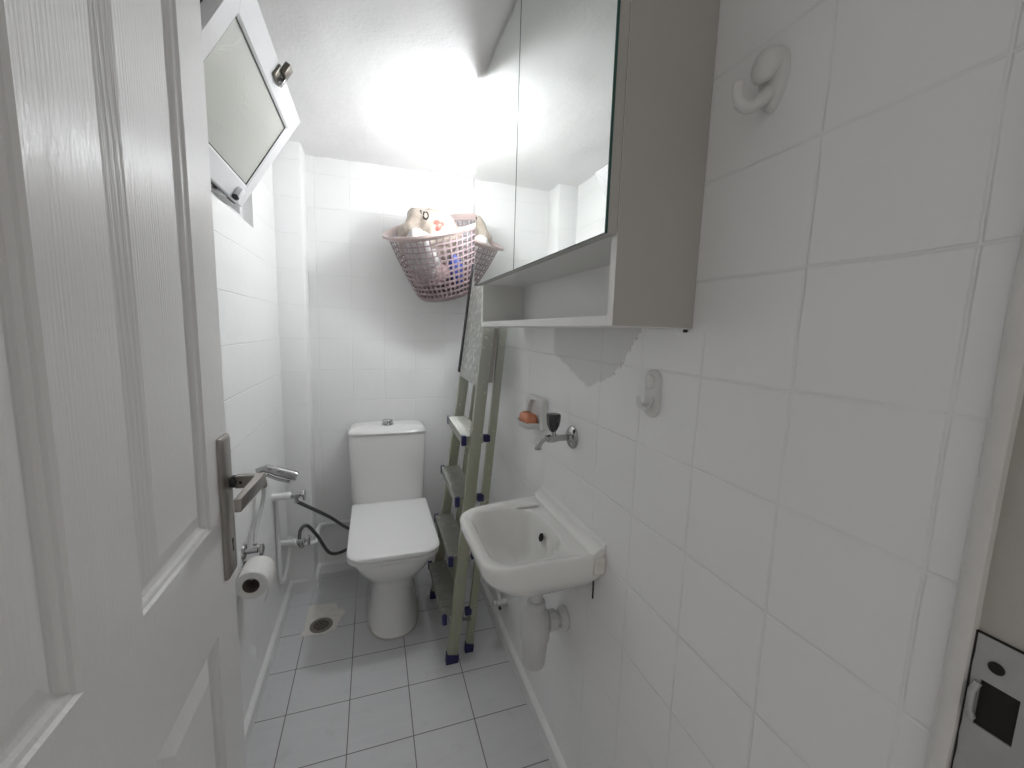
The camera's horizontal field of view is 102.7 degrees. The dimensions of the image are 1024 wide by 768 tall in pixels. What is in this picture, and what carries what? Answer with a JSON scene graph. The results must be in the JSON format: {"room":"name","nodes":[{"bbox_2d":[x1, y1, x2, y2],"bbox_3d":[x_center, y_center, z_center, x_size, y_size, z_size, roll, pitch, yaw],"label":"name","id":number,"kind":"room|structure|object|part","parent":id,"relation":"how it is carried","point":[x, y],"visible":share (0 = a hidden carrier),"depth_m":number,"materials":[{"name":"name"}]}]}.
{"room":"bathroom","nodes":[
{"label":"bathroom","id":0,"kind":"room"},
{"bbox_2d":[211,164,289,718],"bbox_3d":[-0.851,0.091,0.967,0.200,2.102,2.295,-1,8,-19],"label":"wall","id":1,"kind":"structure","parent":0,"point":[245,248],"depth_m":1.43,"materials":[{"name":"tile"}]},
{"bbox_2d":[200,0,299,218],"bbox_3d":[-0.734,-0.716,1.090,0.292,0.423,0.768,-1,8,-19],"label":"window","id":2,"kind":"structure","parent":1,"relation":"in","point":[252,115],"depth_m":1.00,"materials":[{"name":"white plastic"}]},
{"bbox_3d":[-0.686,-0.674,1.032,0.118,0.185,0.486,-1,8,-19],"label":"glass","id":3,"kind":"part","parent":2,"relation":"part of","materials":[{"name":"white glass"}]},
{"bbox_2d":[241,544,264,559],"bbox_3d":[-0.825,0.531,1.306,0.056,0.048,0.048,-1,8,-19],"label":"valve","id":4,"kind":"object","parent":1,"relation":"attached to","point":[245,550],"visible":0.99,"depth_m":1.30,"materials":[{"name":"silver metal"}]},
{"bbox_2d":[253,465,298,545],"bbox_3d":[-0.809,0.401,1.387,0.142,0.229,0.152,-1,8,-19],"label":"bidet sprayer","id":5,"kind":"object","parent":1,"relation":"hanging from","point":[278,471],"visible":0.88,"depth_m":1.42,"materials":[{"name":"silver metal"}]},
{"bbox_3d":[-0.821,0.311,1.433,0.133,0.064,0.034,-1,8,-19],"label":"spray handle","id":6,"kind":"part","parent":5,"relation":"part of","materials":[{"name":"silver metal"}]},
{"bbox_2d":[274,501,291,583],"bbox_3d":[-0.980,0.660,1.752,0.024,0.404,0.082,3,7,7],"label":"riser pipe","id":7,"kind":"object","parent":1,"relation":"attached to","point":[282,579],"visible":0.98,"depth_m":1.72,"materials":[{"name":"white paint"}]},
{"bbox_2d":[281,535,310,548],"bbox_3d":[-0.954,0.699,1.797,0.122,0.056,0.045,-1,8,-19],"label":"angle valve","id":8,"kind":"object","parent":7,"relation":"attached to","point":[288,542],"visible":0.93,"depth_m":1.79,"materials":[{"name":"white plastic"}]},
{"bbox_2d":[298,524,346,554],"bbox_3d":[-0.881,0.741,1.958,0.067,0.213,0.316,6,9,31],"label":"hose","id":9,"kind":"object","parent":8,"relation":"attached to","point":[303,526],"visible":0.74,"depth_m":1.92,"materials":[{"name":"rubber"}]},
{"bbox_2d":[271,489,305,502],"bbox_3d":[-0.921,0.468,1.691,0.122,0.056,0.045,-1,8,-19],"label":"angle valve","id":10,"kind":"object","parent":1,"relation":"attached to","point":[288,495],"visible":1,"depth_m":1.68,"materials":[{"name":"white plastic"}]},
{"bbox_2d":[296,501,348,529],"bbox_3d":[-0.838,0.607,1.893,0.030,0.288,0.375,5,8,22],"label":"hose","id":11,"kind":"object","parent":10,"relation":"attached to","point":[303,504],"visible":0.69,"depth_m":1.83,"materials":[{"name":"rubber"}]},
{"bbox_2d":[244,554,445,751],"bbox_3d":[-0.806,1.023,1.749,0.663,0.056,1.546,4,8,16],"label":"baseboard","id":12,"kind":"structure","parent":1,"relation":"attached to","point":[307,584],"depth_m":1.70,"materials":[{"name":"white paint"}]},
{"bbox_3d":[-0.813,0.585,1.267,0.051,0.039,0.121,-1,8,-19],"label":"paper holder","id":13,"kind":"object","parent":1,"relation":"attached to","visible":0},
{"bbox_2d":[235,556,274,600],"bbox_3d":[-0.786,0.599,1.254,0.087,0.105,0.095,-1,8,-19],"label":"toilet paper roll","id":14,"kind":"object","parent":13,"relation":"on","point":[261,569],"visible":0.94,"depth_m":1.22,"materials":[{"name":"white paper"}]},
{"bbox_2d":[272,141,317,580],"bbox_3d":[-1.031,-0.035,1.945,0.130,2.092,0.150,-1,8,-19],"label":"wall pillar","id":15,"kind":"structure","parent":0,"point":[288,168],"depth_m":1.87,"materials":[{"name":"paint"}]},
{"bbox_2d":[257,0,516,178],"bbox_3d":[-0.288,-0.954,0.977,1.007,0.074,2.273,-1,8,-19],"label":"ceiling","id":16,"kind":"structure","parent":0,"point":[389,83],"depth_m":1.27,"materials":[{"name":"paint"}]},
{"bbox_2d":[305,154,472,562],"bbox_3d":[-0.679,-0.059,2.174,1.105,2.102,0.100,-1,8,-19],"label":"wall","id":17,"kind":"structure","parent":0,"point":[380,351],"depth_m":2.08,"materials":[{"name":"tile"}]},
{"bbox_2d":[284,519,349,545],"bbox_3d":[-0.949,0.717,2.027,0.152,0.123,0.443,6,8,30],"label":"pipe","id":18,"kind":"object","parent":17,"relation":"attached to","point":[315,541],"visible":0.66,"depth_m":2.05,"materials":[{"name":"white plastic"}]},
{"bbox_2d":[246,556,551,767],"bbox_3d":[-0.319,1.166,1.207,1.035,0.060,2.365,-1,8,-19],"label":"floor","id":19,"kind":"structure","parent":0,"point":[345,696],"depth_m":1.44,"materials":[{"name":"tile"}]},
{"bbox_2d":[299,603,344,637],"bbox_3d":[-0.835,1.038,1.819,0.174,0.007,0.202,-1,8,-19],"label":"floor drain","id":20,"kind":"object","parent":19,"relation":"on","point":[324,618],"visible":1,"depth_m":1.81,"materials":[{"name":"white"}]},
{"bbox_3d":[-0.826,1.044,1.771,0.074,0.001,0.074,-1,8,-19],"label":"drain plate","id":21,"kind":"part","parent":20,"relation":"part of","materials":[{"name":"grey metal"}]},
{"bbox_2d":[346,419,439,640],"bbox_3d":[-0.560,0.624,1.883,0.372,0.828,0.664,-1,8,-19],"label":"toilet","id":22,"kind":"object","parent":19,"relation":"on","point":[392,536],"visible":1,"depth_m":1.86,"materials":[{"name":"white ceramic"}]},
{"bbox_3d":[-0.637,0.429,2.103,0.365,0.382,0.150,-1,8,-19],"label":"tank","id":23,"kind":"part","parent":22,"relation":"part of","materials":[{"name":"white ceramic"}]},
{"bbox_3d":[-0.630,0.222,2.074,0.371,0.036,0.157,-1,8,-19],"label":"tank lid","id":24,"kind":"part","parent":22,"relation":"part of","materials":[{"name":"white ceramic"}]},
{"bbox_3d":[-0.533,0.653,1.824,0.354,0.014,0.523,-1,8,-19],"label":"seat","id":25,"kind":"part","parent":22,"relation":"part of","materials":[{"name":"white plastic"}]},
{"bbox_3d":[-0.533,0.634,1.822,0.360,0.020,0.529,-1,8,-19],"label":"seat lid","id":26,"kind":"part","parent":22,"relation":"part of","materials":[{"name":"white plastic"}]},
{"bbox_2d":[428,263,507,665],"bbox_3d":[-0.186,0.243,1.722,0.277,1.648,0.441,-1,8,-19],"label":"step ladder","id":27,"kind":"object","parent":19,"relation":"on","point":[477,359],"visible":0.89,"depth_m":1.59,"materials":[{"name":"metal"}]},
{"bbox_3d":[-0.258,0.236,1.900,0.232,1.588,0.028,0,7,-10],"label":"rail","id":28,"kind":"part","parent":27,"relation":"part of","materials":[{"name":"metal"}]},
{"bbox_3d":[-0.200,0.278,1.896,0.196,1.508,0.022,0,8,-14],"label":"rail","id":29,"kind":"part","parent":27,"relation":"part of","materials":[{"name":"metal"}]},
{"bbox_3d":[-0.144,0.286,1.535,0.193,1.588,0.045,-1,8,-19],"label":"rail","id":30,"kind":"part","parent":27,"relation":"part of","materials":[{"name":"metal"}]},
{"bbox_3d":[-0.092,0.321,1.589,0.161,1.508,0.022,-1,8,-23],"label":"rail","id":31,"kind":"part","parent":27,"relation":"part of","materials":[{"name":"metal"}]},
{"bbox_2d":[469,0,1023,767],"bbox_3d":[0.121,0.066,1.385,0.100,2.102,2.125,-1,8,-19],"label":"wall","id":32,"kind":"structure","parent":0,"point":[785,537],"depth_m":0.51,"materials":[{"name":"tile"}]},
{"bbox_2d":[382,213,475,301],"bbox_3d":[-0.361,-0.613,1.909,0.469,0.456,0.416,-1,8,-19],"label":"laundry basket","id":33,"kind":"object","parent":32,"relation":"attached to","point":[428,294],"visible":0.64,"depth_m":1.85,"materials":[{"name":"plastic"}]},
{"bbox_2d":[409,263,449,288],"bbox_3d":[-0.395,-0.536,1.962,0.207,0.158,0.244,-1,8,-19],"label":"folded cloth","id":34,"kind":"object","parent":33,"relation":"in","point":[445,264],"visible":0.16,"depth_m":1.90,"materials":[{"name":"white fabric"}]},
{"bbox_2d":[403,228,441,278],"bbox_3d":[-0.398,-0.573,1.821,0.173,0.218,0.141,-1,8,-19],"label":"plastic bag","id":35,"kind":"object","parent":34,"relation":"on","point":[415,231],"visible":0.59,"depth_m":1.79,"materials":[{"name":"grey plastic"}]},
{"bbox_2d":[397,207,460,263],"bbox_3d":[-0.380,-0.677,1.893,0.298,0.260,0.294,-1,8,-19],"label":"plastic bag","id":36,"kind":"object","parent":34,"relation":"on","point":[431,221],"visible":0.59,"depth_m":1.79,"materials":[{"name":"white plastic"}]},
{"bbox_2d":[438,268,469,289],"bbox_3d":[-0.296,-0.527,2.036,0.199,0.129,0.189,-1,8,-19],"label":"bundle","id":37,"kind":"object","parent":33,"relation":"in","point":[465,269],"visible":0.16,"depth_m":1.98,"materials":[{"name":"grey fabric"}]},
{"bbox_2d":[449,254,462,285],"bbox_3d":[-0.262,-0.534,1.927,0.074,0.138,0.077,-1,8,-19],"label":"bottle","id":38,"kind":"object","parent":33,"relation":"in","point":[454,255],"visible":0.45,"depth_m":1.90,"materials":[{"name":"blue plastic"}]},
{"bbox_2d":[492,590,506,609],"bbox_3d":[-0.049,0.880,1.668,0.059,0.068,0.040,-1,8,-19],"label":"valve","id":39,"kind":"object","parent":32,"relation":"attached to","point":[500,601],"visible":0.98,"depth_m":1.66,"materials":[{"name":"white metal"}]},
{"bbox_2d":[468,552,566,767],"bbox_3d":[0.051,1.083,1.449,0.016,0.066,2.025,-1,8,-19],"label":"baseboard","id":40,"kind":"structure","parent":32,"relation":"attached to","point":[554,755],"depth_m":1.45,"materials":[{"name":"white tile"}]},
{"bbox_2d":[517,394,547,429],"bbox_3d":[0.054,0.090,1.315,0.071,0.101,0.140,-1,8,-19],"label":"soap dish","id":41,"kind":"object","parent":32,"relation":"attached to","point":[538,405],"visible":0.8,"depth_m":1.27,"materials":[{"name":"white plastic"}]},
{"bbox_2d":[519,411,536,423],"bbox_3d":[0.052,0.109,1.306,0.040,0.036,0.076,-1,8,-19],"label":"soap bar","id":42,"kind":"object","parent":41,"relation":"on","point":[527,417],"visible":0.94,"depth_m":1.28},
{"bbox_2d":[517,417,538,429],"bbox_3d":[0.044,0.128,1.317,0.054,0.025,0.116,-1,8,-19],"label":"tray","id":43,"kind":"object","parent":41,"relation":"on","point":[531,426],"depth_m":1.28,"materials":[{"name":"white plastic"}]},
{"bbox_2d":[460,485,605,598],"bbox_3d":[0.020,0.445,1.091,0.288,0.196,0.384,-1,8,-19],"label":"basin","id":44,"kind":"object","parent":32,"relation":"attached to","point":[534,545],"visible":1,"depth_m":1.05,"materials":[{"name":"ceramic"}]},
{"bbox_2d":[520,595,569,670],"bbox_3d":[0.090,0.663,1.141,0.135,0.242,0.080,-1,8,-19],"label":"trap","id":45,"kind":"object","parent":44,"relation":"attached to","point":[537,621],"visible":0.94,"depth_m":1.11,"materials":[{"name":"plastic"}]},
{"bbox_2d":[522,642,546,670],"bbox_3d":[0.062,0.745,1.142,0.073,0.078,0.073,-1,8,-19],"label":"cup","id":46,"kind":"object","parent":45,"relation":"attached to","point":[534,655],"depth_m":1.11,"materials":[{"name":"plastic"}]},
{"bbox_2d":[547,608,560,630],"bbox_3d":[0.112,0.660,1.147,0.090,0.053,0.056,-1,8,-19],"label":"outlet","id":47,"kind":"object","parent":45,"relation":"attached to","point":[553,616],"depth_m":1.13,"materials":[{"name":"plastic"}]},
{"bbox_2d":[535,413,577,449],"bbox_3d":[0.113,0.126,1.083,0.108,0.100,0.063,-1,8,-19],"label":"tap","id":48,"kind":"object","parent":32,"relation":"attached to","point":[553,419],"visible":1,"depth_m":1.07,"materials":[{"name":"silver metal"}]},
{"bbox_3d":[0.083,0.152,1.076,0.042,0.035,0.017,-1,8,-19],"label":"spout","id":49,"kind":"part","parent":48,"relation":"part of","materials":[{"name":"silver metal"}]},
{"bbox_3d":[0.111,0.101,1.079,0.037,0.050,0.038,-1,8,-19],"label":"knob","id":50,"kind":"part","parent":48,"relation":"part of","materials":[{"name":"grey plastic"}]},
{"bbox_2d":[474,0,719,332],"bbox_3d":[0.096,-0.516,0.998,0.178,0.762,0.834,-1,8,-19],"label":"upper cabinet","id":51,"kind":"object","parent":32,"relation":"attached to","point":[593,116],"visible":1,"depth_m":0.66,"materials":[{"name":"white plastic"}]},
{"bbox_2d":[474,0,520,285],"bbox_3d":[-0.053,-0.612,1.158,0.001,0.614,0.409,-1,8,-19],"label":"mirror","id":52,"kind":"object","parent":51,"relation":"attached to","point":[497,109],"depth_m":1.11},
{"bbox_3d":[-0.041,-0.612,1.163,0.016,0.616,0.412,-1,8,-19],"label":"door","id":53,"kind":"part","parent":51,"relation":"part of","materials":[{"name":"grey plastic"}]},
{"bbox_3d":[-0.018,-0.571,1.368,0.155,0.755,0.016,-1,8,-19],"label":"panel","id":54,"kind":"part","parent":51,"relation":"part of","materials":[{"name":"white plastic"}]},
{"bbox_3d":[0.100,-0.291,1.022,0.147,0.016,0.782,-1,8,-19],"label":"shelf panel","id":55,"kind":"part","parent":51,"relation":"part of","materials":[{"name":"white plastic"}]},
{"bbox_2d":[514,0,617,268],"bbox_3d":[0.080,-0.557,0.766,0.001,0.614,0.417,-1,8,-19],"label":"mirror","id":56,"kind":"object","parent":51,"relation":"attached to","point":[567,47],"depth_m":0.74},
{"bbox_3d":[0.179,-0.520,1.017,0.006,0.723,0.782,-1,8,-19],"label":"panel","id":57,"kind":"part","parent":51,"relation":"part of","materials":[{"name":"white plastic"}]},
{"bbox_3d":[0.092,-0.557,0.770,0.016,0.616,0.420,-1,8,-19],"label":"door","id":58,"kind":"part","parent":51,"relation":"part of","materials":[{"name":"mirror"}]},
{"bbox_3d":[0.099,-0.152,1.040,0.155,0.016,0.782,-1,8,-19],"label":"panel","id":59,"kind":"part","parent":51,"relation":"part of","materials":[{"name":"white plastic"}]},
{"bbox_3d":[0.237,-0.467,0.619,0.155,0.755,0.016,-1,8,-19],"label":"panel","id":60,"kind":"part","parent":51,"relation":"part of","materials":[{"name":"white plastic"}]},
{"bbox_2d":[636,370,661,416],"bbox_3d":[0.254,0.018,0.776,0.035,0.092,0.042,-1,8,-19],"label":"wall hook","id":61,"kind":"object","parent":32,"relation":"attached to","point":[650,405],"visible":1,"depth_m":0.77,"materials":[{"name":"white plastic"}]},
{"bbox_2d":[732,45,790,114],"bbox_3d":[0.315,-0.395,0.530,0.068,0.089,0.041,-1,8,-19],"label":"wall hook","id":62,"kind":"object","parent":32,"relation":"attached to","point":[770,70],"visible":1,"depth_m":0.53,"materials":[{"name":"white plastic"}]},
{"bbox_3d":[0.313,-0.371,0.532,0.066,0.039,0.018,-1,8,-19],"label":"hook arm","id":63,"kind":"part","parent":62,"relation":"part of","materials":[{"name":"white plastic"}]},
{"bbox_3d":[0.332,-0.415,0.533,0.030,0.047,0.035,-1,8,-19],"label":"hook knob","id":64,"kind":"part","parent":62,"relation":"part of","materials":[{"name":"white plastic"}]},
{"bbox_3d":[0.342,-0.400,0.538,0.012,0.080,0.041,-1,8,-19],"label":"plate","id":65,"kind":"part","parent":62,"relation":"part of","materials":[{"name":"white plastic"}]},
{"bbox_3d":[0.018,0.225,0.128,1.105,2.102,0.130,-1,8,-19],"label":"wall","id":66,"kind":"structure","parent":0,"visible":0},
{"bbox_2d":[0,0,265,767],"bbox_3d":[-0.436,0.217,0.463,0.106,1.994,0.799,-1,8,-19],"label":"door","id":67,"kind":"structure","parent":66,"relation":"in","point":[119,638],"depth_m":0.47,"materials":[{"name":"white wood"}]},
{"bbox_3d":[-0.565,0.243,0.813,0.010,0.287,0.051,-1,8,-19],"label":"plate","id":68,"kind":"part","parent":67,"relation":"part of","materials":[{"name":"silver metal"}]},
{"bbox_3d":[-0.515,0.205,0.780,0.052,0.025,0.140,-1,8,-19],"label":"lever","id":69,"kind":"part","parent":67,"relation":"part of","materials":[{"name":"silver metal"}]},
{"bbox_2d":[923,227,1023,767],"bbox_3d":[0.491,0.262,0.308,0.134,2.010,0.196,-1,8,-19],"label":"trim","id":70,"kind":"structure","parent":66,"relation":"attached to","point":[978,721],"depth_m":0.35,"materials":[{"name":"paint"}]},
{"bbox_3d":[0.427,0.314,0.319,0.003,0.178,0.120,-1,8,-19],"label":"strike plate","id":71,"kind":"part","parent":70,"relation":"part of","materials":[{"name":"metal"}]}
]}

